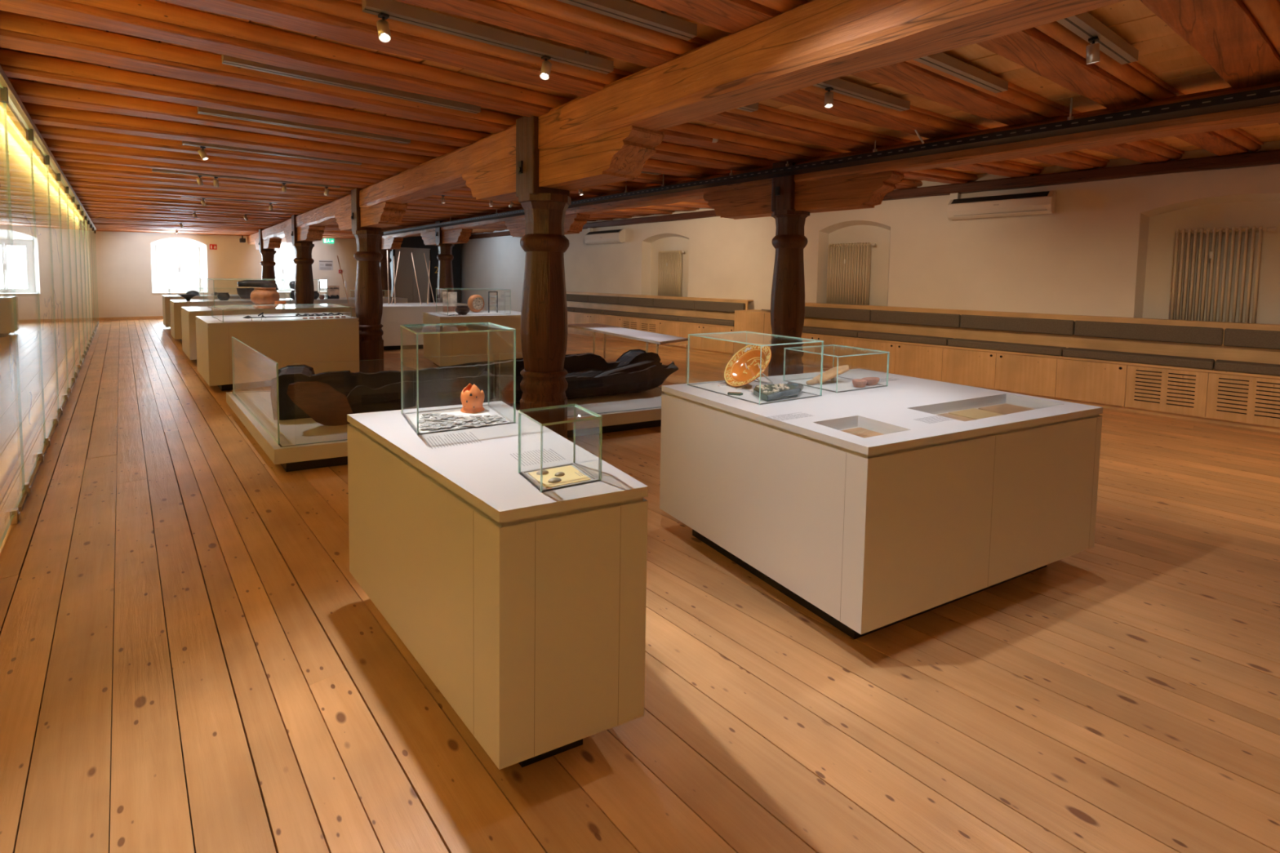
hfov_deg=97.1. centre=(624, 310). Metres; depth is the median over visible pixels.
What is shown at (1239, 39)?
joist
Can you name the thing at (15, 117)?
glass wall
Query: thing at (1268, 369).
seat cushion
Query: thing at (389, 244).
column
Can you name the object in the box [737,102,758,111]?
track
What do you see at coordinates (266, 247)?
column
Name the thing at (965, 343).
seat cushion
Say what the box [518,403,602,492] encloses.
glass vitrine
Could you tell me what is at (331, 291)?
stand
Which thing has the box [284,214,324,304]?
column
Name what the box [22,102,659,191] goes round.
joist
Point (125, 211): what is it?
joist
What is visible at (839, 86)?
track
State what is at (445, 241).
column
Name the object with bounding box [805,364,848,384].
tool
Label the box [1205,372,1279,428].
vent grille
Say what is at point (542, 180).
column
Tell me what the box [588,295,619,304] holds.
cushion
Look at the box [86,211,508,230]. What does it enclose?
joist
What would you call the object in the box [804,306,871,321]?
cushion
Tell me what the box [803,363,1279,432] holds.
toe kick
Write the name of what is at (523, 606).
plinth
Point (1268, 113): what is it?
ceiling beam
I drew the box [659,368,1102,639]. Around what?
plinth
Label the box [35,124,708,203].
joist
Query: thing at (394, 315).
display case
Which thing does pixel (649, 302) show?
cushion
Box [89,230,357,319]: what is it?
wall
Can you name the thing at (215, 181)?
spotlight
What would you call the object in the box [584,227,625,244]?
air conditioner
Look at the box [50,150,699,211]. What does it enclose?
joist
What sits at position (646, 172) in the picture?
track
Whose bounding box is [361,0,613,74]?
track
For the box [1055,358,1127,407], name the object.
base cabinet
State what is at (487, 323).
glass vitrine
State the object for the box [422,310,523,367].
display case
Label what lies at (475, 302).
disc
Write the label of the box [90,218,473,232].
joist
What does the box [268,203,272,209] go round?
spotlight
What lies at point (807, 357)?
base cabinet
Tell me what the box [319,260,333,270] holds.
board
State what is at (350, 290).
glass vitrine
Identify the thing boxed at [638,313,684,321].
seat cushion
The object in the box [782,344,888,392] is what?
glass vitrine
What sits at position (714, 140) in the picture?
smoke detector
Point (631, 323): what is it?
base cabinet
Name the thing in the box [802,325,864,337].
seat cushion
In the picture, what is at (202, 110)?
track
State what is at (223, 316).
glass vitrine
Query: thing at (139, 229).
joist
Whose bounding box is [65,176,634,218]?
joist
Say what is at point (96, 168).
joist
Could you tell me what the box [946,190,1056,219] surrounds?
air conditioner
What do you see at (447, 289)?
glass vitrine
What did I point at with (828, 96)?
spotlight
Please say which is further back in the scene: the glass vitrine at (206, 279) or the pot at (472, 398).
the glass vitrine at (206, 279)
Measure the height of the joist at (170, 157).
0.445 m
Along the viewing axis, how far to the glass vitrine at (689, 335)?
3.18 m
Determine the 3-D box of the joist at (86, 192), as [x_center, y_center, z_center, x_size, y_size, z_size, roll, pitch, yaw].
[-4.777,-2.231,12.200,10.512,0.446,0.404,-2,4,-40]
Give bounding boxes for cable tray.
[382,85,1279,235]
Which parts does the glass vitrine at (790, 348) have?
glass pane, glass pane, frame, glass pane, glass pane, glass pane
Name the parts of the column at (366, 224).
post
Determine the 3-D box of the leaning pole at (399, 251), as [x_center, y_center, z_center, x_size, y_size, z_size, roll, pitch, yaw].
[-4.949,-0.714,12.209,0.194,1.148,0.017,-1,4,-25]
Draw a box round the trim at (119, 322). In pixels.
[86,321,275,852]
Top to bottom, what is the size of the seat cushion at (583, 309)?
0.098 m
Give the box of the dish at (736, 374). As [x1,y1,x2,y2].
[724,342,771,386]
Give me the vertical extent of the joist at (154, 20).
0.445 m
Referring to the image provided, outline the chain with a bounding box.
[295,312,343,315]
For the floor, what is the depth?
2.15 m
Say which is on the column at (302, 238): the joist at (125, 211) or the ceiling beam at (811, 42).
the ceiling beam at (811, 42)
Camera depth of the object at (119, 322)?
2.45 m
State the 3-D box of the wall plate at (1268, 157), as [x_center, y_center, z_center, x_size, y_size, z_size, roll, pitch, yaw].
[1.772,-2.145,12.501,0.190,0.186,22.900,-2,5,-42]
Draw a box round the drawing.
[0,129,62,424]
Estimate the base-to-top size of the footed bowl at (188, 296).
0.146 m
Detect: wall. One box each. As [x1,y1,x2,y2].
[0,65,99,547]
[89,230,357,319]
[460,140,1279,324]
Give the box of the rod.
[318,280,320,298]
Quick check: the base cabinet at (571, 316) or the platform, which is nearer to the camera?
the platform
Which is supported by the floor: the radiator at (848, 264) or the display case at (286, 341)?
the display case at (286, 341)
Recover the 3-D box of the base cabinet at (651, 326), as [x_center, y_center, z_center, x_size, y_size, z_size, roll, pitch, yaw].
[0.714,0.470,13.260,0.421,0.524,0.638,-2,5,-42]
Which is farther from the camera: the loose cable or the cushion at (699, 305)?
the cushion at (699, 305)
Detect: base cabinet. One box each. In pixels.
[567,312,574,332]
[574,313,589,334]
[589,314,604,336]
[604,315,621,338]
[621,317,639,341]
[639,319,658,342]
[658,320,679,346]
[679,323,701,349]
[701,324,724,352]
[724,327,733,354]
[801,334,816,364]
[814,335,853,368]
[852,339,896,373]
[894,342,942,381]
[941,347,996,389]
[994,352,1057,397]
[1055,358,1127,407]
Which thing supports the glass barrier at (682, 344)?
on the platform
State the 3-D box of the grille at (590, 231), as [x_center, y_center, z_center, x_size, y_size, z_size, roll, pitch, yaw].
[-0.568,-2.095,15.020,0.109,0.080,1.340,-2,5,-42]
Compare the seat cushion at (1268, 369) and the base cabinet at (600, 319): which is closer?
the seat cushion at (1268, 369)
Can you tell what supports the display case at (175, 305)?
on the floor
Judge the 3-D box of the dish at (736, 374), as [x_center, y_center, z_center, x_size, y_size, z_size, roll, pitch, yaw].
[0.748,0.326,3.452,0.229,0.254,0.338,-1,4,-30]
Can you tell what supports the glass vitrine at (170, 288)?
on the display case at (166, 298)
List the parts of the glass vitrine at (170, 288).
glass pane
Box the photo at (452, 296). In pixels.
[442,292,457,312]
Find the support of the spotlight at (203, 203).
attached to the track at (181, 196)
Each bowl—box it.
[177,293,199,301]
[852,378,866,387]
[862,377,879,385]
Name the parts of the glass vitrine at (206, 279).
glass pane, frame, glass pane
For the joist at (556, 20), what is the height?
0.445 m
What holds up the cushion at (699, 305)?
attached to the bench ledge at (656, 310)
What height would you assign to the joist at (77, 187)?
0.446 m
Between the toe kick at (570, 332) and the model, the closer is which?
the model
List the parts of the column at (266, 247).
post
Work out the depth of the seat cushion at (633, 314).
13.89 m
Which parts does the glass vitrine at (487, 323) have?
glass pane, glass pane, glass pane, frame, glass pane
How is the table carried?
on the floor
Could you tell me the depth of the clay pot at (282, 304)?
10.38 m
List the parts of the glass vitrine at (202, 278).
frame, glass pane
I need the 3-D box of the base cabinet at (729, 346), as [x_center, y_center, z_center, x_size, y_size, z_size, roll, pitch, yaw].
[2.263,0.593,11.524,0.421,0.524,0.218,-2,5,-42]
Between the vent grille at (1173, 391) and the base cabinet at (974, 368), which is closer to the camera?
the vent grille at (1173, 391)
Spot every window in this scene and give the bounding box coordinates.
[151,245,207,293]
[274,249,295,293]
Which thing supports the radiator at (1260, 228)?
attached to the wall at (1106, 248)
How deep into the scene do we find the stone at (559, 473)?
1.84 m
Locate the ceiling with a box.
[0,0,1279,183]
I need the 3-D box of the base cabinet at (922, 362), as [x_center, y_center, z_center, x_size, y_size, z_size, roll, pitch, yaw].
[4.667,0.785,8.830,0.421,0.524,0.688,-2,5,-42]
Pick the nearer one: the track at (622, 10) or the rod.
the track at (622, 10)
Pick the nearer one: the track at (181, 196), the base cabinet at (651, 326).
the track at (181, 196)
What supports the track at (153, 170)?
attached to the ceiling
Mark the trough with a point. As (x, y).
(243, 292)
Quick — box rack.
[488,291,497,312]
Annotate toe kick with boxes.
[567,331,733,355]
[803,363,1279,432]
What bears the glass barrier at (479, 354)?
on the platform
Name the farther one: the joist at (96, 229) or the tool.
the joist at (96, 229)
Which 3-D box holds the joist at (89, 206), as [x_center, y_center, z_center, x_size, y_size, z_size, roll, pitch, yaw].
[-6.682,-2.375,14.335,10.512,0.445,0.418,-2,4,-40]
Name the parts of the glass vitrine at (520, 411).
glass pane, glass pane, frame, glass pane, glass pane, glass pane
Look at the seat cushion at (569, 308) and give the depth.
15.43 m
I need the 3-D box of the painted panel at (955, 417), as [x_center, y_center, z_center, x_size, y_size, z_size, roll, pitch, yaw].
[1.668,0.556,2.854,0.200,0.012,0.220,-1,4,-28]
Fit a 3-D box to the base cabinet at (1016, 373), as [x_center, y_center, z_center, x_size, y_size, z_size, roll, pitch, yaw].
[5.584,0.858,7.802,0.421,0.524,0.688,-2,5,-42]
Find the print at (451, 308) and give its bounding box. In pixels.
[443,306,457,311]
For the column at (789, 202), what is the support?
on the floor
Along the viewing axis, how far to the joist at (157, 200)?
10.46 m
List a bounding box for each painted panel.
[840,426,883,438]
[937,413,973,421]
[948,408,1002,419]
[977,403,1035,414]
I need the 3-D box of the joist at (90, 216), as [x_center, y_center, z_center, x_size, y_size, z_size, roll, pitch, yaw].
[-8.579,-2.521,16.461,10.512,0.445,0.393,-2,4,-40]
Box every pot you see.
[180,295,195,301]
[217,292,230,300]
[249,287,279,307]
[274,301,286,308]
[288,290,294,299]
[314,290,319,299]
[319,294,324,299]
[454,305,470,315]
[460,383,484,413]
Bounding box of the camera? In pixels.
[239,235,245,242]
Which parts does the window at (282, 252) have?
sash, sash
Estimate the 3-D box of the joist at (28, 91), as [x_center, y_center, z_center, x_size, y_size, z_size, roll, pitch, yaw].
[-0.404,-1.882,7.300,10.520,0.445,0.440,-2,4,-39]
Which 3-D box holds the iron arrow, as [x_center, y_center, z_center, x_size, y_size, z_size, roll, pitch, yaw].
[-4.649,0.082,7.939,1.200,0.074,0.047,-2,5,-42]
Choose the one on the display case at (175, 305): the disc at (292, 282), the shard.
the disc at (292, 282)
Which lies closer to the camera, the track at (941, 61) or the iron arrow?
the track at (941, 61)
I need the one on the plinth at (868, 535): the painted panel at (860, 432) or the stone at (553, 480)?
the painted panel at (860, 432)
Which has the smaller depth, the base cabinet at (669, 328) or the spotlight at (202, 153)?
the spotlight at (202, 153)
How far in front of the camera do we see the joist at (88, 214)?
13.87 m
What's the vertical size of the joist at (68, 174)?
0.445 m
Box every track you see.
[151,168,340,187]
[170,209,251,214]
[181,195,277,203]
[182,140,361,164]
[197,106,410,143]
[221,53,480,113]
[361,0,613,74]
[556,0,697,40]
[641,171,661,174]
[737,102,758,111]
[812,77,910,111]
[913,52,1008,93]
[1056,11,1138,64]
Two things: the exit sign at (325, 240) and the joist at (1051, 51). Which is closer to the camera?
the joist at (1051, 51)
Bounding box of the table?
[567,323,688,360]
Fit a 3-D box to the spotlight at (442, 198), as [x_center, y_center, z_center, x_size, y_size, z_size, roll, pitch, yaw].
[-3.023,-1.855,9.401,0.071,0.131,0.056,1,3,-3]
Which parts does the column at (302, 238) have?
post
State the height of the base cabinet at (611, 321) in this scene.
0.524 m
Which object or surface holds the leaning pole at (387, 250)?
on the display case at (394, 315)
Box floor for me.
[0,318,1279,852]
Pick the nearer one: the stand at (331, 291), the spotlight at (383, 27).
the spotlight at (383, 27)
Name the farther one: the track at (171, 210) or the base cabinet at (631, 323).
the base cabinet at (631, 323)
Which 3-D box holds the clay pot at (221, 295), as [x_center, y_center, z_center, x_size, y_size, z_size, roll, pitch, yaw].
[-9.205,-0.328,12.968,0.240,0.176,0.238,-2,5,-42]
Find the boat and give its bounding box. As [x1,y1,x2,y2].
[270,349,678,426]
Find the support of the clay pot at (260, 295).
on the display case at (394, 315)
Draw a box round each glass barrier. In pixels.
[231,336,279,444]
[293,354,483,444]
[512,344,687,416]
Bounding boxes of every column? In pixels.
[254,228,281,283]
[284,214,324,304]
[334,187,407,373]
[379,230,403,297]
[420,221,472,302]
[462,115,664,439]
[505,213,590,237]
[702,161,904,376]
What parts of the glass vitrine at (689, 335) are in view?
glass pane, glass pane, frame, glass pane, glass pane, glass pane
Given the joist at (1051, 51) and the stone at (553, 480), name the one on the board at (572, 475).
the stone at (553, 480)
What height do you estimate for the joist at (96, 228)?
0.445 m
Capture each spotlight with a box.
[196,175,203,186]
[197,146,208,159]
[200,198,206,206]
[213,177,218,186]
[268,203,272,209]
[281,182,286,191]
[324,186,328,195]
[376,12,391,42]
[440,195,444,203]
[539,54,551,79]
[578,189,582,195]
[824,86,833,108]
[1085,36,1099,64]
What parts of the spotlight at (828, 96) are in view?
stem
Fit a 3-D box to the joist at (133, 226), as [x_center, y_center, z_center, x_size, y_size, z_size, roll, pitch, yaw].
[-10.484,-2.674,18.596,10.511,0.445,0.391,-2,4,-40]
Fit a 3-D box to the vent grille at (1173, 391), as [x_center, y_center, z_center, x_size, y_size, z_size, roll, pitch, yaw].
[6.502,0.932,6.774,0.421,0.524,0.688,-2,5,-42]
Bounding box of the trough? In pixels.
[236,280,278,299]
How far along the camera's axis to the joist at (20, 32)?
3.58 m
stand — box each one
[324,285,339,298]
[718,363,773,389]
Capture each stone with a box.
[186,290,199,295]
[210,292,218,295]
[536,470,548,475]
[547,477,561,483]
[555,471,564,476]
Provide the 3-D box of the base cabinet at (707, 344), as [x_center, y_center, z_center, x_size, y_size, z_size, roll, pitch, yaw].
[1.981,0.571,11.840,0.421,0.524,0.628,-2,5,-42]
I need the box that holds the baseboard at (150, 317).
[93,315,163,319]
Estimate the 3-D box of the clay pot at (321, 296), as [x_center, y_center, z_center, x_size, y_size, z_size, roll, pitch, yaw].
[-7.593,-0.341,14.165,0.120,0.106,0.119,-2,5,-42]
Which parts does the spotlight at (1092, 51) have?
stem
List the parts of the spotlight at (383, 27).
stem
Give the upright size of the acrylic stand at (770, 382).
0.132 m
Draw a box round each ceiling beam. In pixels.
[247,0,1124,244]
[381,80,1279,238]
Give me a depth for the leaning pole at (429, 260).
12.43 m
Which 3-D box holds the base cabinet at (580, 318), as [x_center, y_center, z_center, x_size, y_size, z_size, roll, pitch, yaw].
[-0.988,0.334,15.167,0.421,0.524,0.638,-2,5,-42]
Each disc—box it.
[288,280,294,288]
[467,294,484,311]
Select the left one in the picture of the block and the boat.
the boat
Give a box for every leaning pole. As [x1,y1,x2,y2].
[337,255,349,303]
[386,249,389,304]
[391,251,399,304]
[393,256,395,303]
[411,252,421,304]
[423,253,435,304]
[426,260,430,304]
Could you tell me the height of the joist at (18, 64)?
0.446 m
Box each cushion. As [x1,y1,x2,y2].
[566,293,589,302]
[567,306,582,311]
[574,307,612,314]
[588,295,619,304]
[604,310,644,317]
[618,296,653,306]
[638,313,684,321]
[653,298,694,309]
[679,316,734,326]
[694,300,745,312]
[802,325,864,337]
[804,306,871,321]
[857,331,953,345]
[870,310,960,327]
[947,337,1066,355]
[960,314,1074,335]
[1062,347,1214,369]
[1074,320,1223,345]
[1213,359,1279,376]
[1223,328,1279,349]
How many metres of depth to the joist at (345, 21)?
3.31 m
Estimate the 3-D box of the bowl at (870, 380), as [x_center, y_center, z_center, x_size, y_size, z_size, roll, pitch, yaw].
[1.545,0.443,3.551,0.153,0.040,0.076,-2,5,-42]
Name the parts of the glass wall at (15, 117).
glass panel, glass panel, glass panel, rail, glass panel, floor rail, glass panel, glass panel, glass panel, glass panel, glass panel, glass panel, glass panel, glass panel, glass panel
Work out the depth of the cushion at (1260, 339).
6.35 m
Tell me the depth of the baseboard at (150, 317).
18.07 m
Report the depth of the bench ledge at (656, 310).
13.41 m
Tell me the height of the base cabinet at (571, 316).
0.524 m
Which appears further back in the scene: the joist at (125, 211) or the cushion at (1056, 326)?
the joist at (125, 211)
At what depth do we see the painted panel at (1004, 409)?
3.11 m
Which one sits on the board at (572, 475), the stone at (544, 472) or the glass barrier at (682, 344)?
the stone at (544, 472)
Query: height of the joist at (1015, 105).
0.445 m
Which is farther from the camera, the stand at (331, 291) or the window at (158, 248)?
the window at (158, 248)
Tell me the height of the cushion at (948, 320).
0.202 m
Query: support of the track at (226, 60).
attached to the ceiling
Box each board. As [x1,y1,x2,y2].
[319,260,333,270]
[406,408,500,432]
[528,465,591,488]
[567,311,733,328]
[801,333,1279,378]
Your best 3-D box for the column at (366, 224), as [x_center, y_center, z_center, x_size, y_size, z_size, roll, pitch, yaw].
[-4.013,-0.448,8.831,0.437,2.846,2.473,-2,5,-42]
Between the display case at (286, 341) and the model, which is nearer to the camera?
the model
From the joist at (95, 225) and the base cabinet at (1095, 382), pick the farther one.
the joist at (95, 225)
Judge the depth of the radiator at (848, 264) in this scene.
10.23 m
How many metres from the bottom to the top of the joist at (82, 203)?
0.445 m
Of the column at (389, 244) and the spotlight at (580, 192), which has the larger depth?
the column at (389, 244)
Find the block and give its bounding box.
[733,309,772,354]
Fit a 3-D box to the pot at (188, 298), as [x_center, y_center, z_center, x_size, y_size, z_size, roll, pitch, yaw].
[-9.658,-0.289,12.500,0.380,0.140,0.377,-2,5,-42]
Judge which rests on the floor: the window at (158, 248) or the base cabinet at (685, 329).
the base cabinet at (685, 329)
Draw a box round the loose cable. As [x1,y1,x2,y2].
[914,129,924,143]
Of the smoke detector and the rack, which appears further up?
the smoke detector
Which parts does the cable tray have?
hanger rod, hanger rod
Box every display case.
[162,294,240,327]
[169,297,407,342]
[181,302,485,359]
[195,312,359,391]
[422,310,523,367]
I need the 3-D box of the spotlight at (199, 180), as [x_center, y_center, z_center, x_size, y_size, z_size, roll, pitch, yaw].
[-5.563,-1.703,7.397,0.056,0.133,0.079,2,4,26]
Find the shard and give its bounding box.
[727,391,742,395]
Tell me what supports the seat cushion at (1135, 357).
on the board at (1213, 371)
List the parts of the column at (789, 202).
post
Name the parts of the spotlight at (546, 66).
stem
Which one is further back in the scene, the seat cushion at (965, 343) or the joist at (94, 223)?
the joist at (94, 223)
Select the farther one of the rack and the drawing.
the rack
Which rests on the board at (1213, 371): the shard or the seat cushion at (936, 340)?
the seat cushion at (936, 340)
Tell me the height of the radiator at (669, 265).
1.114 m
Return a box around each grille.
[586,229,621,234]
[951,191,1049,204]
[1124,364,1208,417]
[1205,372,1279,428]
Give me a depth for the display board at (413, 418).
2.56 m
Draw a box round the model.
[753,382,804,401]
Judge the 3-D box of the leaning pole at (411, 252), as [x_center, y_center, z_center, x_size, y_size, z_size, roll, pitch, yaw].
[-4.510,-0.694,12.227,0.017,1.119,0.263,3,4,27]
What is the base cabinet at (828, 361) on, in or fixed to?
on the floor
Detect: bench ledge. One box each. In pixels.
[565,291,753,319]
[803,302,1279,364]
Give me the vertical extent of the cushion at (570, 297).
0.202 m
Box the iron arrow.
[243,314,339,320]
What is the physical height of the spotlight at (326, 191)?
0.131 m
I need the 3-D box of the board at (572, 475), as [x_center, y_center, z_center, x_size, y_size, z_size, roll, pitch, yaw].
[-0.211,0.538,1.841,0.162,0.003,0.150,-1,4,-31]
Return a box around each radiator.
[657,250,684,296]
[826,242,875,305]
[1169,225,1275,323]
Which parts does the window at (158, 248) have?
sash, sill, sash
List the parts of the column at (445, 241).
post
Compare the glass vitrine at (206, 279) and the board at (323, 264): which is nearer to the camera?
the glass vitrine at (206, 279)
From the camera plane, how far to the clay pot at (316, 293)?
14.10 m
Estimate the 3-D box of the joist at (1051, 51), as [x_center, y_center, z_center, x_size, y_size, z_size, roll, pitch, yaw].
[2.913,-1.606,3.588,10.597,0.445,0.369,-2,4,-35]
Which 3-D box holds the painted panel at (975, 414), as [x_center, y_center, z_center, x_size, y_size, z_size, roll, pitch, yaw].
[1.881,0.552,2.966,0.230,0.012,0.230,-1,4,-28]
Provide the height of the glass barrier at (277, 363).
0.636 m
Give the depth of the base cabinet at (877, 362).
9.19 m
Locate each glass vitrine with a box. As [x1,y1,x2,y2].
[168,288,210,296]
[199,278,327,301]
[206,279,290,310]
[211,303,351,322]
[350,289,391,298]
[400,322,515,435]
[435,288,511,315]
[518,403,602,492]
[687,331,823,404]
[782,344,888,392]
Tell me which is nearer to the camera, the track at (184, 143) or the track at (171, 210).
the track at (184, 143)
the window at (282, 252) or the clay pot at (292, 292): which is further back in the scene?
the window at (282, 252)
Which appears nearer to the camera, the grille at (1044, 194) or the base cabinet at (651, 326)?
the grille at (1044, 194)
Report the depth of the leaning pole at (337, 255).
11.96 m
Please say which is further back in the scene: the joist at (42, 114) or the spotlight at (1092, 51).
the joist at (42, 114)
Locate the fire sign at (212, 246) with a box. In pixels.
[209,244,217,249]
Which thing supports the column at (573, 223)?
on the floor
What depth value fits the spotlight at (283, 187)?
8.02 m
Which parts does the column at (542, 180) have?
post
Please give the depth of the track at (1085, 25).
3.05 m
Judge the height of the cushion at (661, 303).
0.202 m
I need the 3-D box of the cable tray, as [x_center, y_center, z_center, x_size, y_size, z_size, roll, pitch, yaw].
[-1.143,-1.922,9.849,0.228,0.265,22.613,-2,4,-40]
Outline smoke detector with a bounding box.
[711,137,718,142]
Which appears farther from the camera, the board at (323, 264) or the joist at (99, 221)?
the board at (323, 264)
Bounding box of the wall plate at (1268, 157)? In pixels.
[468,149,1279,239]
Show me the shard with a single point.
(739, 393)
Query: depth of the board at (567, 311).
12.92 m
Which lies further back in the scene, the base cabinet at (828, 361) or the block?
the block
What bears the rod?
on the display case at (175, 305)
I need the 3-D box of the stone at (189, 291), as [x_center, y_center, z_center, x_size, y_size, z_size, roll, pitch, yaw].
[-11.757,-0.485,15.378,0.320,0.136,0.320,-2,5,-42]
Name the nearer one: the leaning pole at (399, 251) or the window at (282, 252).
the leaning pole at (399, 251)
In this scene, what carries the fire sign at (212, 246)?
attached to the wall at (126, 267)
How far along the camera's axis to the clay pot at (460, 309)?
9.30 m
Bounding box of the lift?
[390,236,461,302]
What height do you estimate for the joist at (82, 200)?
0.446 m
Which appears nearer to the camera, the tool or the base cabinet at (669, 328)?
the tool
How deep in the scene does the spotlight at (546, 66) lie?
3.27 m
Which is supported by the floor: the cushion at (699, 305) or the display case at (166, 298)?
the display case at (166, 298)
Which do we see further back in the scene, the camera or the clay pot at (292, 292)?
the camera
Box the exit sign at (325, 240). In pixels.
[323,238,333,243]
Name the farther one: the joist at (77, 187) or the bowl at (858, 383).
the joist at (77, 187)
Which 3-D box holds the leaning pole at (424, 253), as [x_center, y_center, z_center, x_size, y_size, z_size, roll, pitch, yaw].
[-4.287,-0.701,12.398,0.018,1.119,0.272,3,4,37]
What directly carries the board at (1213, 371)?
on the cabinet
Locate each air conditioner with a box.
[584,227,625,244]
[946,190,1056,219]
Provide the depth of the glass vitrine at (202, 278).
13.16 m
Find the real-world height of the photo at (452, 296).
0.360 m
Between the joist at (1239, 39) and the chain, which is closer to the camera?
the joist at (1239, 39)
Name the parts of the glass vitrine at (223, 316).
frame, glass pane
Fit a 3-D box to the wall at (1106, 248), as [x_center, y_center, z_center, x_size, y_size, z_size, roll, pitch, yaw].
[0.466,-0.925,14.308,0.260,3.320,27.200,-2,5,-42]
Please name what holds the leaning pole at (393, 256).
on the display case at (394, 315)
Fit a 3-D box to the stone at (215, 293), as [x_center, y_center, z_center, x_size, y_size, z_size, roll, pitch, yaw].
[-11.417,-0.477,15.749,0.200,0.085,0.200,-2,5,-42]
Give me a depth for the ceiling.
3.88 m
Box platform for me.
[226,386,663,471]
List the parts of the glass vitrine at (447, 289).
glass pane, glass pane, frame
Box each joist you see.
[0,0,977,183]
[0,9,922,189]
[0,48,737,177]
[8,77,697,184]
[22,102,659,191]
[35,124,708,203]
[43,137,713,208]
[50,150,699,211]
[56,160,675,214]
[62,170,653,216]
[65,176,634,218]
[70,183,615,220]
[73,189,598,221]
[75,193,465,219]
[78,197,450,221]
[80,202,435,222]
[82,204,506,226]
[84,208,507,229]
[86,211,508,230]
[87,213,505,231]
[88,215,493,232]
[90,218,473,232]
[91,220,475,234]
[91,229,355,238]
[92,222,352,233]
[93,224,352,234]
[94,225,421,236]
[95,226,354,236]
[96,228,355,237]
[158,0,1044,177]
[394,0,1109,170]
[632,0,1184,163]
[976,21,1263,155]
[1140,0,1279,124]
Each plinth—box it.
[346,400,648,769]
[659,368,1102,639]

